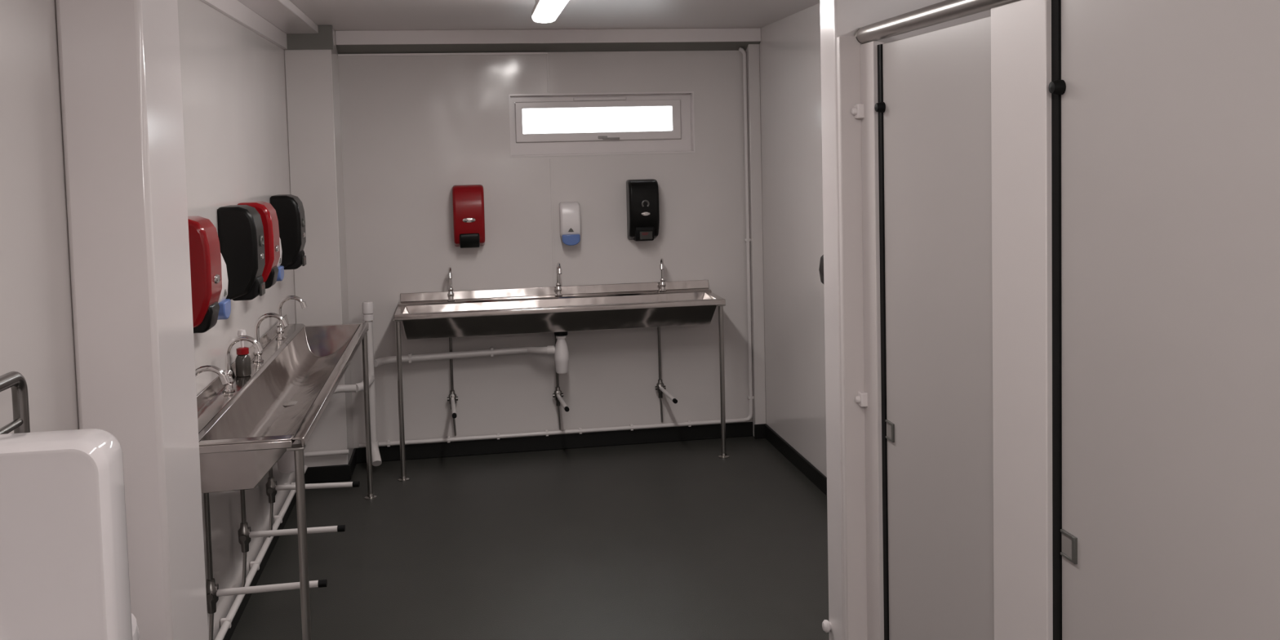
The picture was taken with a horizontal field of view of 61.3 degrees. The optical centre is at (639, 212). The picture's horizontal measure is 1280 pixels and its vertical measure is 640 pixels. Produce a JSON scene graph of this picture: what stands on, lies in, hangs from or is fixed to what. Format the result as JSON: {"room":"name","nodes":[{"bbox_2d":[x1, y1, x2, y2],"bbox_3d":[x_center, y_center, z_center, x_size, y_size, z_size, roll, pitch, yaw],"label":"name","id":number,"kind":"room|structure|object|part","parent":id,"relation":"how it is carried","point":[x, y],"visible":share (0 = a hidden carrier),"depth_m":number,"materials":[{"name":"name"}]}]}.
{"room":"public restroom","nodes":[
{"label":"public restroom","id":0,"kind":"room"},
{"bbox_2d":[0,0,301,639],"bbox_3d":[-1.210,0.393,2.029,0.100,2.240,7.150,-2,3,-9],"label":"wall","id":1,"kind":"structure","parent":0,"point":[233,77],"depth_m":3.28,"materials":[{"name":"paint"}]},
{"bbox_2d":[0,428,132,639],"bbox_3d":[-0.947,0.625,1.664,0.285,0.565,0.100,-2,3,-9],"label":"privacy screen","id":2,"kind":"object","parent":1,"relation":"attached to","point":[64,566],"visible":1,"depth_m":1.62,"materials":[{"name":"white plastic"}]},
{"bbox_2d":[0,371,139,639],"bbox_3d":[-1.045,0.668,1.964,0.186,0.810,0.428,-2,3,-9],"label":"urinal","id":3,"kind":"object","parent":1,"relation":"attached to","point":[15,380],"visible":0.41,"depth_m":1.87,"materials":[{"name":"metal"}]},
{"bbox_2d":[131,613,139,639],"bbox_3d":[-1.046,0.940,2.030,0.185,0.260,0.326,-2,3,-9],"label":"bowl","id":4,"kind":"object","parent":3,"relation":"on","point":[135,630],"depth_m":2.10,"materials":[{"name":"white ceramic"}]},
{"bbox_2d":[55,0,208,639],"bbox_3d":[-1.146,0.365,2.472,0.170,2.240,0.325,-2,3,-9],"label":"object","id":5,"kind":"structure","parent":1,"relation":"attached to","point":[122,107],"depth_m":2.32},
{"bbox_2d":[187,216,222,333],"bbox_3d":[-1.271,0.174,3.078,0.131,0.327,0.160,-2,3,-9],"label":"soap dispenser","id":6,"kind":"object","parent":1,"relation":"attached to","point":[204,242],"visible":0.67,"depth_m":3.01,"materials":[{"name":"red plastic"}]},
{"bbox_2d":[217,253,231,319],"bbox_3d":[-1.331,0.218,3.345,0.096,0.228,0.106,-2,3,-9],"label":"dispenser","id":7,"kind":"object","parent":1,"relation":"attached to","point":[224,304],"visible":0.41,"depth_m":3.34,"materials":[{"name":"white plastic"}]},
{"bbox_2d":[217,204,265,301],"bbox_3d":[-1.384,0.137,3.768,0.132,0.327,0.160,-2,3,-9],"label":"soap dispenser","id":8,"kind":"object","parent":1,"relation":"attached to","point":[240,227],"visible":0.95,"depth_m":3.69,"materials":[{"name":"black plastic"}]},
{"bbox_3d":[-1.326,0.266,3.789,0.009,0.042,0.068,-2,3,-9],"label":"label plate","id":9,"kind":"part","parent":8,"relation":"part of","materials":[{"name":"silver metal"}]},
{"bbox_2d":[196,314,288,412],"bbox_3d":[-1.462,0.546,3.970,0.013,0.044,2.075,-2,3,-9],"label":"backsplash","id":10,"kind":"structure","parent":1,"relation":"attached to","point":[204,397],"depth_m":3.59,"materials":[{"name":"metal"}]},
{"bbox_2d":[200,0,287,49],"bbox_3d":[-1.491,-0.753,3.882,0.018,0.075,2.685,-2,3,-9],"label":"trim","id":11,"kind":"structure","parent":1,"relation":"attached to","point":[235,10],"depth_m":4.29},
{"bbox_2d":[237,200,279,288],"bbox_3d":[-1.437,0.120,4.083,0.131,0.327,0.160,-2,3,-9],"label":"soap dispenser","id":12,"kind":"object","parent":1,"relation":"attached to","point":[268,213],"visible":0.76,"depth_m":4.02,"materials":[{"name":"red plastic"}]},
{"bbox_2d":[222,492,296,639],"bbox_3d":[-1.441,1.366,3.999,0.012,0.080,2.673,-2,3,-9],"label":"baseboard","id":13,"kind":"structure","parent":1,"relation":"attached to","point":[230,631],"depth_m":4.12,"materials":[{"name":"black plastic"}]},
{"bbox_2d":[214,465,307,639],"bbox_3d":[-1.430,1.314,3.997,0.032,0.032,2.600,-2,3,-9],"label":"supply pipe","id":14,"kind":"object","parent":1,"relation":"attached to","point":[225,623],"visible":0.87,"depth_m":3.98,"materials":[{"name":"white plastic"}]},
{"bbox_2d":[203,493,327,639],"bbox_3d":[-1.137,1.061,3.265,0.363,0.562,0.056,-2,3,-9],"label":"valve","id":15,"kind":"object","parent":14,"relation":"attached to","point":[213,593],"visible":0.91,"depth_m":3.24,"materials":[{"name":"metal"}]},
{"bbox_3d":[-1.126,1.136,3.268,0.300,0.025,0.021,-2,3,-8],"label":"lever","id":16,"kind":"part","parent":15,"relation":"part of","materials":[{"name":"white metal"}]},
{"bbox_2d":[237,489,345,586],"bbox_3d":[-1.217,1.035,3.760,0.366,0.562,0.061,-2,3,-9],"label":"valve","id":17,"kind":"object","parent":14,"relation":"attached to","point":[245,534],"visible":0.91,"depth_m":3.74,"materials":[{"name":"metal"}]},
{"bbox_3d":[-1.205,1.110,3.759,0.304,0.025,0.021,-2,3,-5],"label":"lever","id":18,"kind":"part","parent":17,"relation":"part of","materials":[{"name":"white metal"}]},
{"bbox_2d":[237,0,318,33],"bbox_3d":[-1.419,-0.813,3.891,0.165,0.040,2.685,-2,3,-9],"label":"trim","id":19,"kind":"structure","parent":1,"relation":"attached to","point":[284,15],"depth_m":4.55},
{"bbox_2d":[276,237,284,280],"bbox_3d":[-1.498,0.163,4.360,0.096,0.228,0.106,-2,3,-9],"label":"dispenser","id":20,"kind":"object","parent":1,"relation":"attached to","point":[281,268],"visible":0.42,"depth_m":4.36,"materials":[{"name":"white plastic"}]},
{"bbox_2d":[265,467,295,530],"bbox_3d":[-1.414,1.122,4.275,0.113,0.247,0.058,-2,3,-5],"label":"valve","id":21,"kind":"object","parent":1,"relation":"attached to","point":[273,487],"depth_m":4.26,"materials":[{"name":"metal"}]},
{"bbox_2d":[270,194,306,269],"bbox_3d":[-1.550,0.083,4.773,0.132,0.327,0.160,-2,3,-9],"label":"soap dispenser","id":22,"kind":"object","parent":1,"relation":"attached to","point":[289,208],"visible":0.91,"depth_m":4.70,"materials":[{"name":"black plastic"}]},
{"bbox_3d":[-1.491,0.212,4.794,0.009,0.042,0.068,-2,3,-9],"label":"label plate","id":23,"kind":"part","parent":22,"relation":"part of","materials":[{"name":"black plastic"}]},
{"bbox_2d":[286,25,333,49],"bbox_3d":[-1.604,-0.847,5.216,0.230,0.115,0.030,-2,3,-9],"label":"trim","id":24,"kind":"structure","parent":1,"relation":"attached to","point":[323,40],"depth_m":5.21,"materials":[{"name":"grey metal"}]},
{"bbox_2d":[284,28,354,466],"bbox_3d":[-1.608,0.205,5.430,0.220,2.240,0.300,-2,3,-9],"label":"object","id":25,"kind":"structure","parent":1,"relation":"attached to","point":[312,76],"depth_m":5.28,"materials":[{"name":"metal"}]},
{"bbox_2d":[304,448,349,457],"bbox_3d":[-1.541,1.182,5.313,0.210,0.024,0.024,-2,3,-9],"label":"supply pipe","id":26,"kind":"object","parent":1,"relation":"attached to","point":[335,451],"visible":1,"depth_m":5.30,"materials":[{"name":"white plastic"}]},
{"bbox_2d":[305,481,359,488],"bbox_3d":[-1.215,1.073,4.288,0.209,0.022,0.058,-2,3,-5],"label":"pipe","id":27,"kind":"object","parent":1,"relation":"attached to","point":[348,484],"depth_m":4.27,"materials":[{"name":"plastic"}]},
{"bbox_3d":[-1.289,1.082,4.275,0.308,0.025,0.021,-1,3,-1],"label":"lever","id":28,"kind":"part","parent":27,"relation":"part of","materials":[{"name":"white plastic"}]},
{"bbox_2d":[230,435,829,639],"bbox_3d":[0.410,1.486,2.365,3.330,0.060,7.370,-2,3,-9],"label":"floor","id":29,"kind":"structure","parent":0,"point":[668,540],"depth_m":4.34,"materials":[{"name":"plastic"}]},
{"bbox_2d":[196,314,377,639],"bbox_3d":[-1.271,0.958,4.020,0.378,0.883,2.100,-2,3,-9],"label":"trough","id":30,"kind":"object","parent":29,"relation":"on","point":[244,432],"visible":0.89,"depth_m":3.60,"materials":[{"name":"metal"}]},
{"bbox_2d":[195,364,231,384],"bbox_3d":[-1.230,0.523,3.063,0.134,0.182,0.040,-2,3,-9],"label":"tap","id":31,"kind":"object","parent":30,"relation":"on","point":[224,376],"visible":0.28,"depth_m":3.06,"materials":[{"name":"silver metal"}]},
{"bbox_3d":[-1.229,0.493,3.062,0.115,0.122,0.017,-2,3,-9],"label":"spout","id":32,"kind":"part","parent":31,"relation":"part of","materials":[{"name":"silver metal"}]},
{"bbox_2d":[222,335,262,392],"bbox_3d":[-1.313,0.495,3.566,0.134,0.182,0.040,-2,3,-9],"label":"tap","id":33,"kind":"object","parent":30,"relation":"on","point":[228,388],"visible":0.87,"depth_m":3.55,"materials":[{"name":"silver metal"}]},
{"bbox_2d":[222,369,235,392],"bbox_3d":[-1.358,0.553,3.561,0.040,0.070,0.040,-2,3,-9],"label":"tap","id":34,"kind":"object","parent":33,"relation":"on","point":[228,388],"depth_m":3.55,"materials":[{"name":"silver metal"}]},
{"bbox_3d":[-1.311,0.466,3.564,0.115,0.122,0.017,-2,3,-9],"label":"spout","id":35,"kind":"part","parent":33,"relation":"part of","materials":[{"name":"silver metal"}]},
{"bbox_2d":[235,328,251,377],"bbox_3d":[-1.404,0.492,3.814,0.052,0.165,0.052,0,4,25],"label":"soap bottle","id":36,"kind":"object","parent":30,"relation":"on","point":[242,361],"visible":0.88,"depth_m":3.80,"materials":[{"name":"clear plastic"}]},
{"bbox_2d":[253,312,288,362],"bbox_3d":[-1.397,0.468,4.078,0.134,0.182,0.040,-2,3,-9],"label":"tap","id":37,"kind":"object","parent":30,"relation":"on","point":[258,358],"visible":0.77,"depth_m":4.07,"materials":[{"name":"silver metal"}]},
{"bbox_2d":[253,346,263,362],"bbox_3d":[-1.442,0.525,4.074,0.040,0.070,0.040,-2,3,-9],"label":"tap","id":38,"kind":"object","parent":37,"relation":"on","point":[258,358],"depth_m":4.06,"materials":[{"name":"silver metal"}]},
{"bbox_3d":[-1.396,0.438,4.077,0.115,0.122,0.017,-2,3,-9],"label":"spout","id":39,"kind":"part","parent":37,"relation":"part of","materials":[{"name":"silver metal"}]},
{"bbox_2d":[276,440,298,473],"bbox_3d":[-1.279,0.834,3.914,0.080,0.204,0.080,-2,3,-9],"label":"trap","id":40,"kind":"object","parent":30,"relation":"attached to","point":[286,464],"visible":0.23,"depth_m":3.88,"materials":[{"name":"white plastic"}]},
{"bbox_2d":[333,374,374,394],"bbox_3d":[-1.391,0.838,4.706,0.171,0.138,1.508,-2,3,-3],"label":"pipe","id":41,"kind":"object","parent":40,"relation":"attached to","point":[356,388],"visible":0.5,"depth_m":5.23,"materials":[{"name":"white plastic"}]},
{"bbox_2d":[275,295,306,339],"bbox_3d":[-1.480,0.441,4.580,0.134,0.182,0.040,-2,3,-9],"label":"tap","id":42,"kind":"object","parent":30,"relation":"on","point":[280,331],"visible":0.92,"depth_m":4.57,"materials":[{"name":"silver metal"}]},
{"bbox_2d":[275,322,285,339],"bbox_3d":[-1.525,0.498,4.576,0.040,0.070,0.040,-2,3,-9],"label":"tap","id":43,"kind":"object","parent":42,"relation":"on","point":[280,331],"depth_m":4.56,"materials":[{"name":"silver metal"}]},
{"bbox_3d":[-1.479,0.411,4.579,0.115,0.122,0.017,-2,3,-9],"label":"spout","id":44,"kind":"part","parent":42,"relation":"part of","materials":[{"name":"silver metal"}]},
{"bbox_3d":[-0.945,1.044,3.041,0.024,0.785,0.025,-2,3,-9],"label":"leg","id":45,"kind":"part","parent":30,"relation":"part of","materials":[{"name":"metal"}]},
{"bbox_3d":[-1.277,0.935,5.055,0.024,0.785,0.025,-2,3,-9],"label":"leg","id":46,"kind":"part","parent":30,"relation":"part of","materials":[{"name":"metal"}]},
{"bbox_2d":[362,301,382,466],"bbox_3d":[-1.355,0.864,5.455,0.058,0.830,0.121,-3,4,-21],"label":"stack","id":47,"kind":"object","parent":29,"relation":"on","point":[367,306],"visible":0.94,"depth_m":5.46,"materials":[{"name":"white plastic"}]},
{"bbox_2d":[392,280,728,481],"bbox_3d":[-0.405,0.845,5.615,1.684,0.883,0.390,-2,3,-9],"label":"trough","id":48,"kind":"object","parent":29,"relation":"on","point":[494,312],"visible":1,"depth_m":5.57,"materials":[{"name":"metal"}]},
{"bbox_3d":[-1.180,0.917,5.324,0.025,0.785,0.024,-2,3,-9],"label":"leg","id":49,"kind":"part","parent":48,"relation":"part of","materials":[{"name":"metal"}]},
{"bbox_2d":[447,266,454,301],"bbox_3d":[-0.983,0.370,5.595,0.040,0.182,0.134,-2,3,-9],"label":"tap","id":50,"kind":"object","parent":48,"relation":"on","point":[451,294],"visible":1,"depth_m":5.63,"materials":[{"name":"silver metal"}]},
{"bbox_3d":[-0.983,0.340,5.592,0.017,0.122,0.115,-2,3,-9],"label":"spout","id":51,"kind":"part","parent":50,"relation":"part of","materials":[{"name":"silver metal"}]},
{"bbox_2d":[555,262,562,296],"bbox_3d":[-0.426,0.351,5.686,0.040,0.182,0.134,-2,3,-9],"label":"tap","id":52,"kind":"object","parent":48,"relation":"on","point":[558,289],"visible":1,"depth_m":5.72,"materials":[{"name":"silver metal"}]},
{"bbox_3d":[-0.427,0.321,5.683,0.017,0.122,0.115,-2,3,-9],"label":"spout","id":53,"kind":"part","parent":52,"relation":"part of","materials":[{"name":"silver metal"}]},
{"bbox_2d":[554,331,568,373],"bbox_3d":[-0.408,0.721,5.615,0.078,0.220,0.078,-2,3,-9],"label":"trap","id":54,"kind":"object","parent":48,"relation":"hanging from","point":[562,353],"visible":0.92,"depth_m":5.59,"materials":[{"name":"white plastic"}]},
{"bbox_2d":[373,345,555,367],"bbox_3d":[-0.910,0.734,5.602,0.933,0.070,0.127,-2,3,-6],"label":"pipe","id":55,"kind":"object","parent":54,"relation":"attached to","point":[550,349],"visible":1,"depth_m":5.61,"materials":[{"name":"white plastic"}]},
{"bbox_2d":[658,257,666,291],"bbox_3d":[0.119,0.332,5.776,0.040,0.182,0.134,-1,3,3],"label":"tap","id":56,"kind":"object","parent":48,"relation":"on","point":[662,285],"visible":1,"depth_m":5.81,"materials":[{"name":"silver metal"}]},
{"bbox_3d":[0.118,0.302,5.772,0.017,0.122,0.115,-1,3,3],"label":"spout","id":57,"kind":"part","parent":56,"relation":"part of","materials":[{"name":"silver metal"}]},
{"bbox_3d":[0.426,0.863,5.585,0.025,0.785,0.024,-2,3,-9],"label":"leg","id":58,"kind":"part","parent":48,"relation":"part of","materials":[{"name":"metal"}]},
{"bbox_2d":[851,40,884,639],"bbox_3d":[0.586,0.501,2.740,0.057,1.853,0.096,-2,3,-9],"label":"pilaster","id":59,"kind":"object","parent":29,"relation":"on","point":[870,398],"visible":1,"depth_m":2.71,"materials":[{"name":"laminate"}]},
{"bbox_2d":[874,15,994,639],"bbox_3d":[0.652,0.465,2.398,0.039,1.723,0.595,-2,3,-9],"label":"door","id":60,"kind":"structure","parent":59,"relation":"attached to","point":[933,106],"depth_m":2.37,"materials":[{"name":"laminate"}]},
{"bbox_3d":[0.614,0.534,2.653,0.002,0.036,0.036,-2,3,-9],"label":"latch plate","id":61,"kind":"part","parent":60,"relation":"part of","materials":[{"name":"silver metal"}]},
{"bbox_2d":[853,0,1020,44],"bbox_3d":[0.703,-0.404,1.898,0.045,0.045,1.714,-2,3,-9],"label":"header rail","id":62,"kind":"object","parent":59,"relation":"on","point":[945,11],"visible":0.94,"depth_m":2.33,"materials":[{"name":"metal"}]},
{"bbox_2d":[991,0,1053,639],"bbox_3d":[0.719,0.540,2.012,0.030,1.853,0.197,-2,3,-9],"label":"pilaster","id":63,"kind":"object","parent":29,"relation":"on","point":[1021,30],"visible":0.95,"depth_m":1.97,"materials":[{"name":"laminate"}]},
{"bbox_2d":[1048,0,1279,639],"bbox_3d":[0.780,0.507,1.621,0.039,1.723,0.590,-2,3,-9],"label":"door","id":64,"kind":"structure","parent":63,"relation":"attached to","point":[1166,113],"depth_m":1.59,"materials":[{"name":"laminate"}]},
{"bbox_3d":[0.743,0.577,1.873,0.002,0.036,0.036,-2,3,-9],"label":"latch plate","id":65,"kind":"part","parent":64,"relation":"part of","materials":[{"name":"silver metal"}]},
{"bbox_2d":[337,50,752,448],"bbox_3d":[-0.550,0.157,5.815,2.635,2.240,0.120,-2,3,-9],"label":"wall","id":66,"kind":"structure","parent":0,"point":[415,128],"depth_m":5.75,"materials":[{"name":"metal"}]},
{"bbox_2d":[337,52,547,56],"bbox_3d":[-1.017,-0.826,5.616,1.074,0.012,0.015,-2,3,-9],"label":"trim","id":67,"kind":"structure","parent":66,"relation":"attached to","point":[471,53],"depth_m":5.61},
{"bbox_2d":[452,184,484,248],"bbox_3d":[-0.892,0.018,5.624,0.160,0.327,0.131,-2,3,-9],"label":"soap dispenser","id":68,"kind":"object","parent":66,"relation":"attached to","point":[468,217],"visible":1,"depth_m":5.57,"materials":[{"name":"red plastic"}]},
{"bbox_2d":[304,422,766,483],"bbox_3d":[-0.488,1.246,5.664,2.435,0.080,0.312,-2,3,-9],"label":"baseboard","id":69,"kind":"structure","parent":66,"relation":"attached to","point":[522,444],"depth_m":5.80,"materials":[{"name":"black plastic"}]},
{"bbox_2d":[335,27,760,44],"bbox_3d":[-0.450,-0.923,5.664,2.215,0.072,0.095,-2,3,-9],"label":"ceiling beam","id":70,"kind":"structure","parent":66,"relation":"attached to","point":[725,34],"depth_m":5.61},
{"bbox_2d":[336,41,759,53],"bbox_3d":[-0.450,-0.869,5.673,2.215,0.038,0.082,-2,3,-9],"label":"trim","id":71,"kind":"structure","parent":66,"relation":"attached to","point":[714,46],"depth_m":5.66,"materials":[{"name":"grey metal"}]},
{"bbox_2d":[546,52,559,430],"bbox_3d":[-0.464,0.143,5.765,0.011,2.068,0.004,-2,3,-9],"label":"trim","id":72,"kind":"structure","parent":66,"relation":"attached to","point":[548,61],"depth_m":5.75,"materials":[{"name":"metal"}]},
{"bbox_2d":[400,280,708,302],"bbox_3d":[-0.439,0.416,5.777,1.650,0.044,0.013,-2,3,-9],"label":"backsplash","id":73,"kind":"structure","parent":66,"relation":"attached to","point":[604,288],"depth_m":5.77,"materials":[{"name":"metal"}]},
{"bbox_2d":[359,47,753,447],"bbox_3d":[-0.443,0.164,5.748,2.124,2.062,0.032,-2,3,-9],"label":"supply pipe","id":74,"kind":"object","parent":66,"relation":"attached to","point":[748,239],"visible":1,"depth_m":5.87,"materials":[{"name":"white plastic"}]},
{"bbox_2d":[447,337,457,435],"bbox_3d":[-0.957,0.910,5.489,0.056,0.562,0.436,-2,3,-9],"label":"valve","id":75,"kind":"object","parent":74,"relation":"attached to","point":[452,398],"visible":0.95,"depth_m":5.67,"materials":[{"name":"metal"}]},
{"bbox_3d":[-0.948,0.985,5.486,0.021,0.025,0.373,-2,3,-11],"label":"lever","id":76,"kind":"part","parent":75,"relation":"part of","materials":[{"name":"white plastic"}]},
{"bbox_2d":[552,335,569,429],"bbox_3d":[-0.413,0.914,5.604,0.056,0.520,0.386,-2,3,-9],"label":"valve","id":77,"kind":"object","parent":74,"relation":"attached to","point":[557,394],"visible":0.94,"depth_m":5.76,"materials":[{"name":"metal"}]},
{"bbox_3d":[-0.403,0.980,5.601,0.021,0.025,0.324,-2,3,-12],"label":"lever","id":78,"kind":"part","parent":77,"relation":"part of","materials":[{"name":"white plastic"}]},
{"bbox_2d":[654,326,677,422],"bbox_3d":[0.136,0.881,5.693,0.056,0.546,0.386,-2,3,-9],"label":"valve","id":79,"kind":"object","parent":74,"relation":"attached to","point":[660,388],"visible":0.98,"depth_m":5.85,"materials":[{"name":"metal"}]},
{"bbox_3d":[0.145,0.955,5.690,0.021,0.025,0.324,-2,3,-11],"label":"lever","id":80,"kind":"part","parent":79,"relation":"part of","materials":[{"name":"white plastic"}]},
{"bbox_2d":[559,201,580,245],"bbox_3d":[-0.371,0.056,5.729,0.106,0.228,0.096,-2,3,-9],"label":"dispenser","id":81,"kind":"object","parent":66,"relation":"attached to","point":[569,211],"visible":1,"depth_m":5.69,"materials":[{"name":"white plastic"}]},
{"bbox_2d":[508,91,695,156],"bbox_3d":[-0.206,-0.480,5.830,0.997,0.330,0.114,-2,3,-9],"label":"window","id":82,"kind":"structure","parent":66,"relation":"in","point":[566,124],"depth_m":5.83,"materials":[{"name":"white plastic"}]},
{"bbox_3d":[-0.230,-0.504,5.846,0.820,0.140,0.004,-2,3,-9],"label":"pane","id":83,"kind":"part","parent":82,"relation":"part of","materials":[{"name":"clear glass"}]},
{"bbox_3d":[-0.224,-0.498,5.840,0.897,0.214,0.065,-2,3,-9],"label":"sash","id":84,"kind":"part","parent":82,"relation":"part of","materials":[{"name":"white plastic"}]},
{"bbox_2d":[573,97,626,100],"bbox_3d":[-0.216,-0.615,5.814,0.285,0.016,0.008,-2,3,-9],"label":"vent","id":85,"kind":"object","parent":82,"relation":"attached to","point":[575,98],"depth_m":5.81,"materials":[{"name":"white plastic"}]},
{"bbox_3d":[-0.168,-0.406,5.812,0.115,0.019,0.021,-2,3,-9],"label":"handle","id":86,"kind":"part","parent":82,"relation":"part of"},
{"bbox_2d":[626,178,659,240],"bbox_3d":[0.016,-0.015,5.771,0.160,0.327,0.132,-2,3,-9],"label":"soap dispenser","id":87,"kind":"object","parent":66,"relation":"attached to","point":[642,195],"visible":1,"depth_m":5.72,"materials":[{"name":"black plastic"}]},
{"bbox_3d":[0.032,0.119,5.723,0.068,0.042,0.009,-2,3,-9],"label":"label plate","id":88,"kind":"part","parent":87,"relation":"part of","materials":[{"name":"black plastic"}]},
{"bbox_2d":[746,44,765,436],"bbox_3d":[0.636,0.157,5.919,0.062,2.170,0.060,-2,3,-9],"label":"trim","id":89,"kind":"structure","parent":66,"relation":"attached to","point":[753,60],"depth_m":5.89,"materials":[{"name":"metal"}]},
{"bbox_2d":[289,0,819,31],"bbox_3d":[0.354,-0.810,2.232,3.330,0.060,7.370,-2,3,-9],"label":"ceiling","id":90,"kind":"structure","parent":0,"point":[342,15],"depth_m":4.99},
{"bbox_2d":[531,0,568,22],"bbox_3d":[-0.280,-0.799,3.742,0.104,0.105,1.514,-2,3,-9],"label":"batten","id":91,"kind":"object","parent":90,"relation":"attached to","point":[544,11],"visible":1,"depth_m":4.11,"materials":[{"name":"white plastic"}]},
{"bbox_2d":[759,3,826,477],"bbox_3d":[0.943,0.198,4.485,0.080,2.240,2.990,-2,3,-9],"label":"wall","id":92,"kind":"structure","parent":0,"point":[790,68],"depth_m":5.33,"materials":[{"name":"metal"}]},
{"bbox_2d":[764,424,826,495],"bbox_3d":[0.930,1.279,4.504,0.012,0.080,2.918,-2,3,-9],"label":"baseboard","id":93,"kind":"structure","parent":92,"relation":"attached to","point":[810,471],"depth_m":5.37,"materials":[{"name":"black plastic"}]},
{"bbox_2d":[818,254,823,284],"bbox_3d":[0.835,0.249,4.637,0.088,0.155,0.160,-2,3,-9],"label":"wall fitting","id":94,"kind":"object","parent":92,"relation":"attached to","point":[821,262],"visible":0.19,"depth_m":4.68,"materials":[{"name":"black plastic"}]},
{"bbox_2d":[819,0,991,639],"bbox_3d":[1.173,0.281,2.949,1.357,2.240,0.120,-2,3,-9],"label":"wall partition","id":95,"kind":"structure","parent":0,"point":[838,18],"depth_m":2.81,"materials":[{"name":"white laminate"}]},
{"bbox_2d":[822,619,831,632],"bbox_3d":[0.506,1.120,2.927,0.021,0.034,0.034,-2,3,-9],"label":"door stop","id":96,"kind":"object","parent":95,"relation":"attached to","point":[826,624],"visible":1,"depth_m":2.92,"materials":[{"name":"white plastic"}]},
{"bbox_2d":[836,35,867,639],"bbox_3d":[0.564,0.488,2.788,0.084,1.875,0.022,-2,3,-9],"label":"channel","id":97,"kind":"object","parent":95,"relation":"attached to","point":[848,48],"visible":0.54,"depth_m":2.77,"materials":[{"name":"metal"}]}
]}

